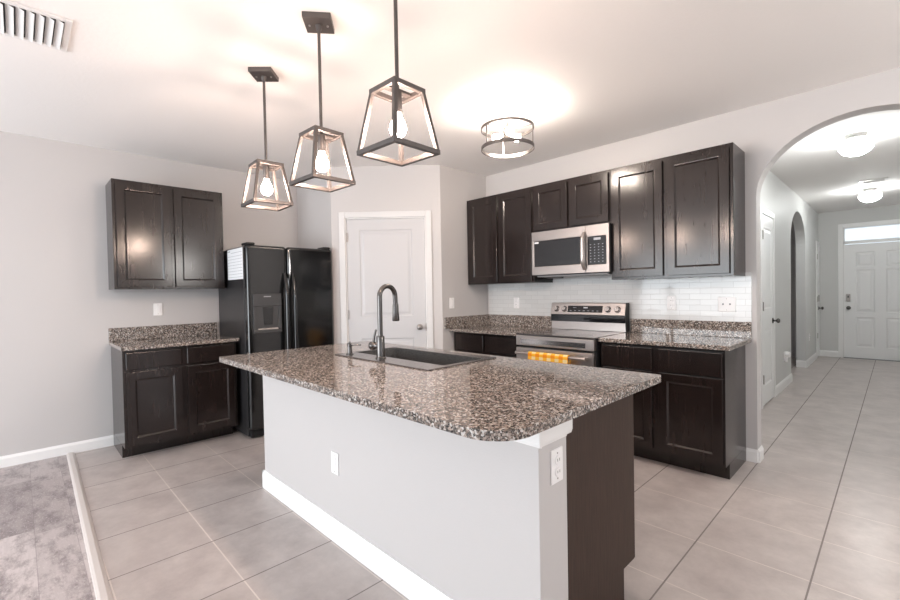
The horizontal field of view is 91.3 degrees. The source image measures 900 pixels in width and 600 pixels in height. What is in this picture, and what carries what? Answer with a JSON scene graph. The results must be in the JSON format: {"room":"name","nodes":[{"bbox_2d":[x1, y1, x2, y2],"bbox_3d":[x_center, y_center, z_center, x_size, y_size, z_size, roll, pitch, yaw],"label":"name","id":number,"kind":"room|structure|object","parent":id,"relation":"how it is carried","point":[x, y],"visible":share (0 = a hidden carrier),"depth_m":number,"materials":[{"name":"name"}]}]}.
{"room":"kitchen","nodes":[
{"label":"kitchen","id":0,"kind":"room"},
{"bbox_2d":[0,131,297,456],"bbox_3d":[-3.448,-0.006,3.513,7.950,2.606,0.120,-2,1,-44],"label":"wall","id":1,"kind":"structure","parent":0,"point":[58,307],"depth_m":3.70,"materials":[{"name":"grey paint"}]},
{"bbox_2d":[0,435,113,467],"bbox_3d":[-4.550,1.294,2.337,4.423,0.090,0.014,-2,1,-44],"label":"baseboard","id":2,"kind":"structure","parent":1,"relation":"attached to","point":[86,445],"depth_m":3.61,"materials":[{"name":"white paint"}]},
{"bbox_2d":[153,303,162,315],"bbox_3d":[-2.735,0.088,4.122,0.070,0.114,0.010,-2,1,-44],"label":"wall switch","id":3,"kind":"object","parent":1,"relation":"attached to","point":[157,306],"visible":1,"depth_m":4.12,"materials":[{"name":"white plastic"}]},
{"bbox_2d":[105,178,224,289],"bbox_3d":[-2.584,-0.557,4.031,0.848,0.913,0.349,-2,1,-44],"label":"upper cabinet","id":4,"kind":"object","parent":1,"relation":"attached to","point":[159,236],"visible":1,"depth_m":3.86,"materials":[{"name":"brown wood"}]},
{"bbox_2d":[297,171,333,343],"bbox_3d":[-1.443,-0.068,4.860,0.100,2.606,0.766,-2,1,-44],"label":"wall","id":5,"kind":"structure","parent":0,"point":[313,206],"depth_m":4.78,"materials":[{"name":"grey paint"}]},
{"bbox_2d":[330,165,442,348],"bbox_3d":[-0.646,-0.078,4.597,1.128,2.606,0.100,-1,1,1],"label":"wall","id":6,"kind":"structure","parent":0,"point":[408,187],"depth_m":4.53,"materials":[{"name":"grey paint"}]},
{"bbox_2d":[338,210,433,347],"bbox_3d":[-0.651,0.156,4.570,0.953,2.139,0.162,-1,1,1],"label":"door","id":7,"kind":"structure","parent":6,"relation":"in","point":[395,249],"depth_m":4.55,"materials":[{"name":"white paint"}]},
{"bbox_2d":[0,0,899,212],"bbox_3d":[2.104,-1.456,2.530,14.570,0.120,9.304,-2,1,-44],"label":"ceiling","id":8,"kind":"structure","parent":0,"point":[164,79],"depth_m":2.64,"materials":[{"name":"white paint"}]},
{"bbox_2d":[0,0,72,51],"bbox_3d":[-2.012,-1.301,2.081,0.325,0.019,0.360,-2,1,-44],"label":"ceiling vent","id":9,"kind":"object","parent":8,"relation":"in","point":[20,21],"visible":1,"depth_m":2.09,"materials":[{"name":"white metal"}]},
{"bbox_2d":[241,67,293,210],"bbox_3d":[-1.086,-0.944,2.589,0.226,0.785,0.226,-2,1,-42],"label":"pendant light","id":10,"kind":"object","parent":8,"relation":"hanging from","point":[260,74],"visible":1,"depth_m":2.58,"materials":[{"name":"black metal"}]},
{"bbox_2d":[263,165,269,178],"bbox_3d":[-1.083,-0.750,2.593,0.034,0.078,0.034,-2,1,-42],"label":"socket","id":11,"kind":"object","parent":10,"relation":"attached to","point":[265,167],"depth_m":2.58,"materials":[{"name":"grey metal"}]},
{"bbox_2d":[289,11,355,192],"bbox_3d":[-0.621,-0.945,2.109,0.226,0.785,0.226,0,1,43],"label":"pendant light","id":12,"kind":"object","parent":8,"relation":"hanging from","point":[320,23],"visible":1,"depth_m":2.10,"materials":[{"name":"black metal"}]},
{"bbox_2d":[318,134,324,151],"bbox_3d":[-0.617,-0.750,2.113,0.034,0.078,0.034,0,1,43],"label":"socket","id":13,"kind":"object","parent":12,"relation":"attached to","point":[321,137],"depth_m":2.10,"materials":[{"name":"grey metal"}]},
{"bbox_2d":[356,0,439,166],"bbox_3d":[-0.203,-0.945,1.670,0.226,0.785,0.226,0,1,43],"label":"pendant light","id":14,"kind":"object","parent":8,"relation":"hanging from","point":[399,97],"visible":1,"depth_m":1.66,"materials":[{"name":"black metal"}]},
{"bbox_2d":[398,91,401,113],"bbox_3d":[-0.200,-0.750,1.673,0.034,0.078,0.034,0,1,43],"label":"socket","id":15,"kind":"object","parent":14,"relation":"attached to","point":[399,92],"depth_m":1.66,"materials":[{"name":"grey metal"}]},
{"bbox_2d":[481,106,533,157],"bbox_3d":[0.413,-1.229,3.170,0.380,0.294,0.380,-2,1,-44],"label":"ceiling light","id":16,"kind":"object","parent":8,"relation":"attached to","point":[506,113],"visible":1,"depth_m":3.12,"materials":[{"name":"silver metal"}]},
{"bbox_2d":[838,131,873,156],"bbox_3d":[3.546,-1.354,3.843,0.232,0.185,0.232,-2,1,-44],"label":"globe light","id":17,"kind":"object","parent":8,"relation":"attached to","point":[856,143],"visible":1,"depth_m":3.78,"materials":[{"name":"white glass"}]},
{"bbox_2d":[859,187,881,201],"bbox_3d":[5.743,-1.434,6.014,0.232,0.185,0.232,-2,1,-44],"label":"globe light","id":18,"kind":"object","parent":8,"relation":"attached to","point":[870,194],"visible":1,"depth_m":5.95,"materials":[{"name":"white glass"}]},
{"bbox_2d":[859,177,887,183],"bbox_3d":[5.334,-1.501,5.543,0.140,0.019,0.260,-2,1,-44],"label":"ceiling vent","id":19,"kind":"object","parent":8,"relation":"in","point":[885,178],"visible":1,"depth_m":5.52,"materials":[{"name":"white metal"}]},
{"bbox_2d":[0,356,899,599],"bbox_3d":[2.156,1.258,2.578,14.570,0.103,9.304,-2,1,-44],"label":"floor","id":20,"kind":"structure","parent":0,"point":[818,518],"depth_m":2.48,"materials":[{"name":"beige tile"}]},
{"bbox_2d":[66,452,112,599],"bbox_3d":[-0.071,1.283,0.393,0.055,0.014,9.067,-2,1,-43],"label":"threshold","id":21,"kind":"object","parent":20,"relation":"on","point":[102,590],"visible":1,"depth_m":2.36,"materials":[{"name":"grey wood"}]},
{"bbox_2d":[111,341,237,457],"bbox_3d":[-2.461,0.829,3.957,0.848,0.884,0.610,-2,1,-44],"label":"base cabinet","id":22,"kind":"object","parent":20,"relation":"on","point":[163,398],"visible":0.86,"depth_m":3.70,"materials":[{"name":"brown wood"}]},
{"bbox_2d":[108,322,238,350],"bbox_3d":[-2.462,0.312,3.942,0.876,0.150,0.649,-2,1,-44],"label":"countertop","id":23,"kind":"structure","parent":22,"relation":"on","point":[160,336],"depth_m":3.99,"materials":[{"name":"brown stone"}]},
{"bbox_2d":[219,242,332,437],"bbox_3d":[-1.737,0.355,4.453,0.845,1.763,0.875,-2,1,-44],"label":"refrigerator","id":24,"kind":"object","parent":20,"relation":"on","point":[282,300],"visible":0.74,"depth_m":4.10,"materials":[{"name":"black metal"}]},
{"bbox_2d":[227,247,242,279],"bbox_3d":[-2.004,-0.333,4.099,0.002,0.285,0.400,-2,1,-44],"label":"sheet","id":25,"kind":"object","parent":24,"relation":"attached to","point":[234,256],"visible":1,"depth_m":4.09,"materials":[{"name":"white paper"}]},
{"bbox_2d":[262,375,634,599],"bbox_3d":[-0.229,0.815,2.431,0.746,0.884,2.228,-2,1,-44],"label":"kitchen island","id":26,"kind":"object","parent":20,"relation":"on","point":[434,513],"visible":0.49,"depth_m":1.74,"materials":[{"name":"grey paint"}]},
{"bbox_2d":[331,451,338,475],"bbox_3d":[-0.602,0.851,2.294,0.010,0.114,0.070,-2,1,-44],"label":"wall outlet","id":27,"kind":"object","parent":26,"relation":"attached to","point":[334,456],"visible":1,"depth_m":2.29,"materials":[{"name":"white plastic"}]},
{"bbox_2d":[219,341,660,441],"bbox_3d":[-0.267,0.359,2.359,1.120,0.030,2.290,-2,1,-44],"label":"island countertop","id":28,"kind":"structure","parent":26,"relation":"on","point":[501,398],"depth_m":1.78,"materials":[{"name":"brown stone"}]},
{"bbox_2d":[368,284,398,358],"bbox_3d":[-0.383,0.120,2.588,0.191,0.432,0.108,-2,1,-44],"label":"faucet","id":29,"kind":"object","parent":28,"relation":"on","point":[379,345],"visible":1,"depth_m":2.53,"materials":[{"name":"grey metal"}]},
{"bbox_2d":[335,346,495,370],"bbox_3d":[-0.229,0.448,2.635,0.520,0.232,0.885,-2,1,-44],"label":"sink","id":30,"kind":"object","parent":28,"relation":"in","point":[410,357],"visible":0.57,"depth_m":2.68,"materials":[{"name":"silver metal"}]},
{"bbox_2d":[346,341,360,354],"bbox_3d":[-0.599,0.297,2.718,0.096,0.081,0.044,-1,1,29],"label":"soap dispenser","id":31,"kind":"object","parent":30,"relation":"on","point":[349,345],"visible":1,"depth_m":2.72,"materials":[{"name":"grey metal"}]},
{"bbox_2d":[550,446,562,484],"bbox_3d":[0.355,0.548,1.456,0.070,0.114,0.011,-2,1,-44],"label":"wall outlet","id":32,"kind":"object","parent":26,"relation":"attached to","point":[556,455],"visible":1,"depth_m":1.45,"materials":[{"name":"white plastic"}]},
{"bbox_2d":[555,455,560,464],"bbox_3d":[0.357,0.528,1.453,0.033,0.033,0.004,-2,1,-44],"label":"socket","id":33,"kind":"object","parent":32,"relation":"attached to","point":[557,457],"depth_m":1.45,"materials":[{"name":"grey plastic"}]},
{"bbox_2d":[555,466,560,476],"bbox_3d":[0.358,0.567,1.454,0.033,0.033,0.004,-2,1,-44],"label":"socket","id":34,"kind":"object","parent":32,"relation":"attached to","point":[557,468],"depth_m":1.45,"materials":[{"name":"grey plastic"}]},
{"bbox_2d":[454,332,518,357],"bbox_3d":[0.546,0.762,4.542,0.570,0.884,0.870,-2,1,-44],"label":"base cabinet","id":35,"kind":"object","parent":20,"relation":"on","point":[488,344],"visible":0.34,"depth_m":4.32,"materials":[{"name":"brown wood"}]},
{"bbox_2d":[444,314,552,335],"bbox_3d":[0.495,0.247,4.490,0.692,0.150,0.878,-2,1,-44],"label":"countertop","id":36,"kind":"structure","parent":35,"relation":"on","point":[509,325],"depth_m":4.63,"materials":[{"name":"brown stone"}]},
{"bbox_2d":[515,303,629,367],"bbox_3d":[1.063,0.605,3.889,0.698,1.142,0.764,-2,1,-44],"label":"range","id":37,"kind":"object","parent":20,"relation":"on","point":[583,346],"visible":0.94,"depth_m":3.87,"materials":[{"name":"silver metal"}]},
{"bbox_2d":[528,351,570,363],"bbox_3d":[0.818,0.558,3.656,0.058,0.234,0.386,-2,1,-44],"label":"dish towel","id":38,"kind":"object","parent":37,"relation":"hanging from","point":[549,357],"visible":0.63,"depth_m":3.63,"materials":[{"name":"fabric"}]},
{"bbox_2d":[516,329,624,339],"bbox_3d":[1.062,0.298,3.896,0.565,0.016,0.753,-2,1,-44],"label":"cooktop","id":39,"kind":"object","parent":37,"relation":"in","point":[546,334],"depth_m":3.83,"materials":[{"name":"black glass"}]},
{"bbox_2d":[601,342,745,479],"bbox_3d":[1.694,0.761,3.372,0.570,0.884,0.855,-2,1,-44],"label":"base cabinet","id":40,"kind":"object","parent":20,"relation":"on","point":[694,419],"visible":0.75,"depth_m":3.07,"materials":[{"name":"brown wood"}]},
{"bbox_2d":[599,318,751,350],"bbox_3d":[1.690,0.245,3.344,0.592,0.150,0.898,-2,1,-44],"label":"countertop","id":41,"kind":"structure","parent":40,"relation":"on","point":[711,335],"depth_m":3.37,"materials":[{"name":"brown stone"}]},
{"bbox_2d":[440,165,487,350],"bbox_3d":[0.140,-0.097,4.830,0.722,2.606,0.100,-2,1,-44],"label":"wall","id":42,"kind":"structure","parent":0,"point":[457,187],"depth_m":4.69,"materials":[{"name":"grey paint"}]},
{"bbox_2d":[449,298,453,308],"bbox_3d":[0.021,0.032,4.636,0.070,0.114,0.010,-2,1,-44],"label":"wall switch","id":43,"kind":"object","parent":42,"relation":"attached to","point":[451,300],"visible":1,"depth_m":4.62,"materials":[{"name":"white plastic"}]},
{"bbox_2d":[486,67,899,449],"bbox_3d":[3.103,-0.109,2.420,0.130,2.606,7.750,-2,1,-44],"label":"wall","id":44,"kind":"structure","parent":0,"point":[766,131],"depth_m":3.23,"materials":[{"name":"grey paint"}]},
{"bbox_2d":[467,186,552,284],"bbox_3d":[0.603,-0.627,4.603,0.349,0.913,0.864,-2,1,-44],"label":"upper cabinet","id":45,"kind":"object","parent":44,"relation":"attached to","point":[500,227],"visible":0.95,"depth_m":4.44,"materials":[{"name":"brown wood"}]},
{"bbox_2d":[533,169,610,231],"bbox_3d":[1.170,-0.862,4.018,0.349,0.443,0.762,-2,1,-44],"label":"upper cabinet","id":46,"kind":"object","parent":44,"relation":"attached to","point":[584,200],"visible":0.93,"depth_m":3.86,"materials":[{"name":"brown wood"}]},
{"bbox_2d":[532,223,612,278],"bbox_3d":[1.149,-0.420,3.970,0.453,0.430,0.755,-2,1,-44],"label":"microwave","id":47,"kind":"object","parent":46,"relation":"attached to","point":[582,250],"visible":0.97,"depth_m":3.82,"materials":[{"name":"silver metal"}]},
{"bbox_2d":[489,272,751,322],"bbox_3d":[1.332,0.039,4.129,0.007,0.484,2.522,-2,1,-44],"label":"tile backsplash","id":48,"kind":"structure","parent":44,"relation":"attached to","point":[696,298],"depth_m":3.79,"materials":[{"name":"white tile"}]},
{"bbox_2d":[514,298,518,307],"bbox_3d":[0.715,0.032,4.745,0.011,0.114,0.070,-2,1,-44],"label":"wall outlet","id":49,"kind":"object","parent":48,"relation":"attached to","point":[516,300],"visible":1,"depth_m":4.74,"materials":[{"name":"white plastic"}]},
{"bbox_2d":[667,296,675,309],"bbox_3d":[1.821,0.024,3.618,0.011,0.114,0.070,-2,1,-44],"label":"wall outlet","id":50,"kind":"object","parent":48,"relation":"attached to","point":[671,300],"visible":1,"depth_m":3.61,"materials":[{"name":"white plastic"}]},
{"bbox_2d":[718,297,735,311],"bbox_3d":[2.096,0.033,3.335,0.015,0.114,0.116,-2,1,-44],"label":"wall switch","id":51,"kind":"object","parent":48,"relation":"attached to","point":[725,304],"visible":1,"depth_m":3.33,"materials":[{"name":"white plastic"}]},
{"bbox_2d":[610,142,745,279],"bbox_3d":[1.748,-0.628,3.437,0.349,0.913,0.874,-2,1,-44],"label":"upper cabinet","id":52,"kind":"object","parent":44,"relation":"attached to","point":[682,215],"visible":1,"depth_m":3.25,"materials":[{"name":"brown wood"}]},
{"bbox_2d":[746,445,763,462],"bbox_3d":[2.282,1.146,3.292,0.144,0.095,0.083,-2,1,-44],"label":"baseboard","id":53,"kind":"structure","parent":44,"relation":"attached to","point":[752,455],"depth_m":3.25,"materials":[{"name":"white paint"}]},
{"bbox_2d":[760,170,817,403],"bbox_3d":[4.442,-0.196,5.871,6.620,2.606,0.120,-2,1,-44],"label":"wall","id":54,"kind":"structure","parent":0,"point":[776,196],"depth_m":5.94,"materials":[{"name":"grey paint"}]},
{"bbox_2d":[760,206,779,408],"bbox_3d":[3.543,0.076,4.848,0.734,2.132,0.082,-2,1,-44],"label":"door","id":55,"kind":"structure","parent":54,"relation":"in","point":[767,225],"depth_m":4.86,"materials":[{"name":"white paint"}]},
{"bbox_2d":[776,373,792,395],"bbox_3d":[4.225,1.062,5.564,1.165,0.110,0.014,-2,1,-44],"label":"baseboard","id":56,"kind":"structure","parent":54,"relation":"attached to","point":[784,383],"depth_m":5.55,"materials":[{"name":"white paint"}]},
{"bbox_2d":[785,351,790,361],"bbox_3d":[4.287,0.721,5.578,0.076,0.138,0.057,-2,1,-44],"label":"plug","id":57,"kind":"object","parent":54,"relation":"attached to","point":[787,354],"visible":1,"depth_m":5.57,"materials":[{"name":"white plastic"}]},
{"bbox_2d":[785,351,790,356],"bbox_3d":[4.286,0.690,5.577,0.076,0.075,0.057,-2,1,-44],"label":"diffuser","id":58,"kind":"object","parent":57,"relation":"attached to","point":[787,354],"depth_m":5.56,"materials":[{"name":"white plastic"}]},
{"bbox_2d":[796,353,816,367],"bbox_3d":[5.998,0.996,7.388,1.229,0.110,0.134,-2,1,-44],"label":"baseboard","id":59,"kind":"structure","parent":54,"relation":"attached to","point":[799,363],"depth_m":7.00,"materials":[{"name":"white paint"}]},
{"bbox_2d":[816,241,823,357],"bbox_3d":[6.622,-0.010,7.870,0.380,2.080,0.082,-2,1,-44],"label":"door","id":60,"kind":"structure","parent":54,"relation":"in","point":[818,308],"depth_m":7.88,"materials":[{"name":"white paint"}]},
{"bbox_2d":[791,221,795,357],"bbox_3d":[5.962,-0.266,8.190,0.100,2.606,1.060,-2,1,-44],"label":"wall","id":61,"kind":"structure","parent":0,"point":[793,241],"depth_m":7.91,"materials":[{"name":"grey paint"}]},
{"bbox_2d":[818,204,899,357],"bbox_3d":[7.388,-0.281,7.487,0.150,2.606,1.700,-2,1,-44],"label":"wall","id":62,"kind":"structure","parent":0,"point":[828,222],"depth_m":7.91,"materials":[{"name":"grey paint"}]},
{"bbox_2d":[820,350,837,356],"bbox_3d":[6.852,0.969,7.962,0.014,0.110,0.270,-2,1,-44],"label":"baseboard","id":63,"kind":"structure","parent":62,"relation":"attached to","point":[827,353],"depth_m":7.96,"materials":[{"name":"white paint"}]},
{"bbox_2d":[838,219,899,361],"bbox_3d":[7.326,-0.159,7.483,0.170,2.366,1.082,-2,1,-44],"label":"door","id":64,"kind":"structure","parent":62,"relation":"in","point":[871,269],"depth_m":7.58,"materials":[{"name":"white paint"}]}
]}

